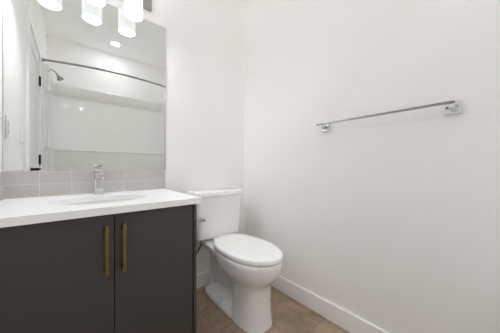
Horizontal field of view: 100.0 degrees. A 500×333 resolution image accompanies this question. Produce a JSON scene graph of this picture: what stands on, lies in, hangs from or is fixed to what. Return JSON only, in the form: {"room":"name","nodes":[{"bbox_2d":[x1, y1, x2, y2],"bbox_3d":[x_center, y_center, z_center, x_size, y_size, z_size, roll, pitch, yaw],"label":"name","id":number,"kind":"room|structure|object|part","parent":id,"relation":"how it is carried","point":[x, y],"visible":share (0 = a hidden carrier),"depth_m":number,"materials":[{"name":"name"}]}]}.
{"room":"bathroom","nodes":[
{"label":"bathroom","id":0,"kind":"room"},
{"bbox_2d":[0,0,1,171],"bbox_3d":[-0.498,-0.393,0.108,0.100,2.745,2.330,0,0,-40],"label":"wall","id":1,"kind":"structure","parent":0,"point":[0,0],"depth_m":1.01,"materials":[{"name":"paint"}]},
{"bbox_2d":[0,172,3,200],"bbox_3d":[-1.024,0.090,0.811,0.008,0.136,0.562,0,0,-40],"label":"backsplash","id":2,"kind":"structure","parent":1,"relation":"attached to","point":[1,173],"depth_m":0.98,"materials":[{"name":"grey tile"}]},
{"bbox_2d":[2,0,244,273],"bbox_3d":[-0.666,-0.393,1.560,1.724,2.745,0.100,0,0,-40],"label":"wall","id":3,"kind":"structure","parent":0,"point":[205,39],"depth_m":1.73,"materials":[{"name":"paint"}]},
{"bbox_2d":[2,170,164,198],"bbox_3d":[-0.915,0.090,1.277,0.778,0.136,0.008,0,0,-40],"label":"backsplash","id":4,"kind":"structure","parent":3,"relation":"attached to","point":[17,184],"depth_m":1.19,"materials":[{"name":"grey tile"}]},
{"bbox_2d":[3,0,165,170],"bbox_3d":[-0.913,-0.496,1.280,0.780,1.035,0.005,0,0,-40],"label":"vanity mirror","id":5,"kind":"object","parent":3,"relation":"attached to","point":[84,83],"visible":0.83,"depth_m":1.22,"materials":[{"name":"silver mirror"}]},
{"bbox_2d":[87,0,105,6],"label":"vanity light","id":6,"kind":"object","parent":3,"relation":"attached to","point":[100,3],"depth_m":1.20,"materials":[{"name":"white glass"}]},
{"bbox_2d":[87,0,104,5],"bbox_3d":[-0.872,-0.939,1.178,0.095,0.004,0.095,0,0,16],"label":"diffuser","id":7,"kind":"object","parent":6,"relation":"attached to","point":[95,2],"depth_m":1.19,"materials":[{"name":"white glass"}]},
{"bbox_2d":[124,0,151,21],"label":"vanity light","id":8,"kind":"object","parent":3,"relation":"attached to","point":[133,10],"depth_m":1.29,"materials":[{"name":"white glass"}]},
{"bbox_3d":[-0.724,-1.022,1.304,0.103,0.168,0.103,0,0,-40],"label":"lamp shade","id":9,"kind":"part","parent":8,"relation":"part of","materials":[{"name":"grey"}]},
{"bbox_2d":[125,10,141,20],"bbox_3d":[-0.724,-0.939,1.304,0.095,0.004,0.095,0,0,16],"label":"diffuser","id":10,"kind":"object","parent":8,"relation":"attached to","point":[134,15],"depth_m":1.30,"materials":[{"name":"white glass"}]},
{"bbox_2d":[196,270,209,288],"bbox_3d":[-0.338,0.923,1.764,0.760,0.114,0.013,0,0,-40],"label":"baseboard","id":11,"kind":"structure","parent":3,"relation":"attached to","point":[202,279],"depth_m":1.71,"materials":[{"name":"white wood"}]},
{"bbox_2d":[196,286,349,332],"bbox_3d":[0.121,1.010,0.634,1.724,0.060,2.530,0,0,-40],"label":"floor","id":12,"kind":"structure","parent":0,"point":[289,315],"depth_m":1.35,"materials":[{"name":"brown tile"}]},
{"bbox_2d":[0,204,195,332],"bbox_3d":[-0.738,0.584,1.057,0.762,0.792,0.571,0,0,-40],"label":"vanity cabinet","id":13,"kind":"object","parent":12,"relation":"on","point":[128,272],"visible":0.91,"depth_m":0.84,"materials":[{"name":"grey wood"}]},
{"bbox_3d":[-0.704,0.535,0.766,0.349,0.682,0.020,0,0,-40],"label":"cabinet door","id":14,"kind":"part","parent":13,"relation":"part of","materials":[{"name":"black wood"}]},
{"bbox_2d":[0,189,200,227],"bbox_3d":[-0.733,0.173,1.060,0.773,0.030,0.573,0,0,-40],"label":"countertop","id":15,"kind":"structure","parent":13,"relation":"on","point":[33,210],"depth_m":0.91,"materials":[{"name":"white stone"}]},
{"bbox_2d":[93,163,104,194],"bbox_3d":[-0.847,0.069,1.182,0.050,0.178,0.145,0,0,-40],"label":"faucet","id":16,"kind":"object","parent":15,"relation":"on","point":[99,180],"visible":1,"depth_m":1.19,"materials":[{"name":"silver metal"}]},
{"bbox_3d":[-0.857,0.004,1.193,0.045,0.047,0.110,0,0,-40],"label":"lever","id":17,"kind":"part","parent":16,"relation":"part of","materials":[{"name":"silver metal"}]},
{"bbox_3d":[-0.836,0.066,1.169,0.039,0.047,0.110,0,0,-40],"label":"spout","id":18,"kind":"part","parent":16,"relation":"part of","materials":[{"name":"silver metal"}]},
{"bbox_2d":[67,199,133,204],"bbox_3d":[-0.739,0.262,1.052,0.414,0.146,0.342,0,0,-40],"label":"undermount sink","id":19,"kind":"object","parent":15,"relation":"in","point":[115,200],"visible":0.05,"depth_m":1.18,"materials":[{"name":"white ceramic"}]},
{"bbox_3d":[-0.576,0.335,0.842,0.018,0.201,0.032,0,0,-40],"label":"bar handle","id":20,"kind":"part","parent":13,"relation":"part of","materials":[{"name":"gold metal"}]},
{"bbox_3d":[-0.529,0.335,0.881,0.018,0.201,0.032,0,0,-40],"label":"bar handle","id":21,"kind":"part","parent":13,"relation":"part of","materials":[{"name":"gold metal"}]},
{"bbox_3d":[-0.437,0.535,0.993,0.345,0.682,0.020,0,0,-40],"label":"cabinet door","id":22,"kind":"part","parent":13,"relation":"part of","materials":[{"name":"black wood"}]},
{"bbox_2d":[187,188,282,332],"bbox_3d":[-0.110,0.582,1.462,0.465,0.796,0.766,0,0,-40],"label":"toilet","id":23,"kind":"object","parent":12,"relation":"on","point":[243,267],"visible":0.98,"depth_m":1.37,"materials":[{"name":"ceramic"}]},
{"bbox_3d":[-0.272,0.203,1.683,0.426,0.038,0.206,0,0,-40],"label":"tank lid","id":24,"kind":"part","parent":23,"relation":"part of","materials":[{"name":"ceramic"}]},
{"bbox_3d":[-0.275,0.391,1.686,0.404,0.336,0.188,0,0,-40],"label":"tank","id":25,"kind":"part","parent":23,"relation":"part of","materials":[{"name":"ceramic"}]},
{"bbox_3d":[-0.079,0.770,1.464,0.341,0.420,0.715,0,0,-40],"label":"bowl","id":26,"kind":"part","parent":23,"relation":"part of","materials":[{"name":"ceramic"}]},
{"bbox_3d":[-0.023,0.553,1.399,0.314,0.010,0.516,0,0,-40],"label":"seat","id":27,"kind":"part","parent":23,"relation":"part of","materials":[{"name":"plastic"}]},
{"bbox_3d":[-0.025,0.533,1.401,0.342,0.030,0.564,0,0,-40],"label":"seat lid","id":28,"kind":"part","parent":23,"relation":"part of","materials":[{"name":"plastic"}]},
{"bbox_2d":[245,0,499,332],"bbox_3d":[0.740,-0.393,1.159,0.100,2.745,2.330,0,0,-40],"label":"wall","id":29,"kind":"structure","parent":0,"point":[392,220],"depth_m":1.13,"materials":[{"name":"paint"}]},
{"bbox_2d":[271,276,387,332],"bbox_3d":[0.453,0.923,1.410,0.013,0.114,1.551,0,0,-40],"label":"baseboard","id":30,"kind":"structure","parent":29,"relation":"attached to","point":[344,319],"depth_m":1.35,"materials":[{"name":"white wood"}]},
{"bbox_2d":[316,100,461,131],"bbox_3d":[0.663,-0.256,1.119,0.068,0.054,0.656,0,0,-40],"label":"towel bar","id":31,"kind":"object","parent":29,"relation":"attached to","point":[451,107],"visible":1,"depth_m":0.95,"materials":[{"name":"silver metal"}]},
{"bbox_3d":[0.470,-0.256,1.346,0.068,0.054,0.052,0,0,-40],"label":"post","id":32,"kind":"part","parent":31,"relation":"part of","materials":[{"name":"silver metal"}]},
{"bbox_3d":[0.859,-0.256,0.889,0.068,0.054,0.052,0,0,-40],"label":"post","id":33,"kind":"part","parent":31,"relation":"part of","materials":[{"name":"silver metal"}]}
]}

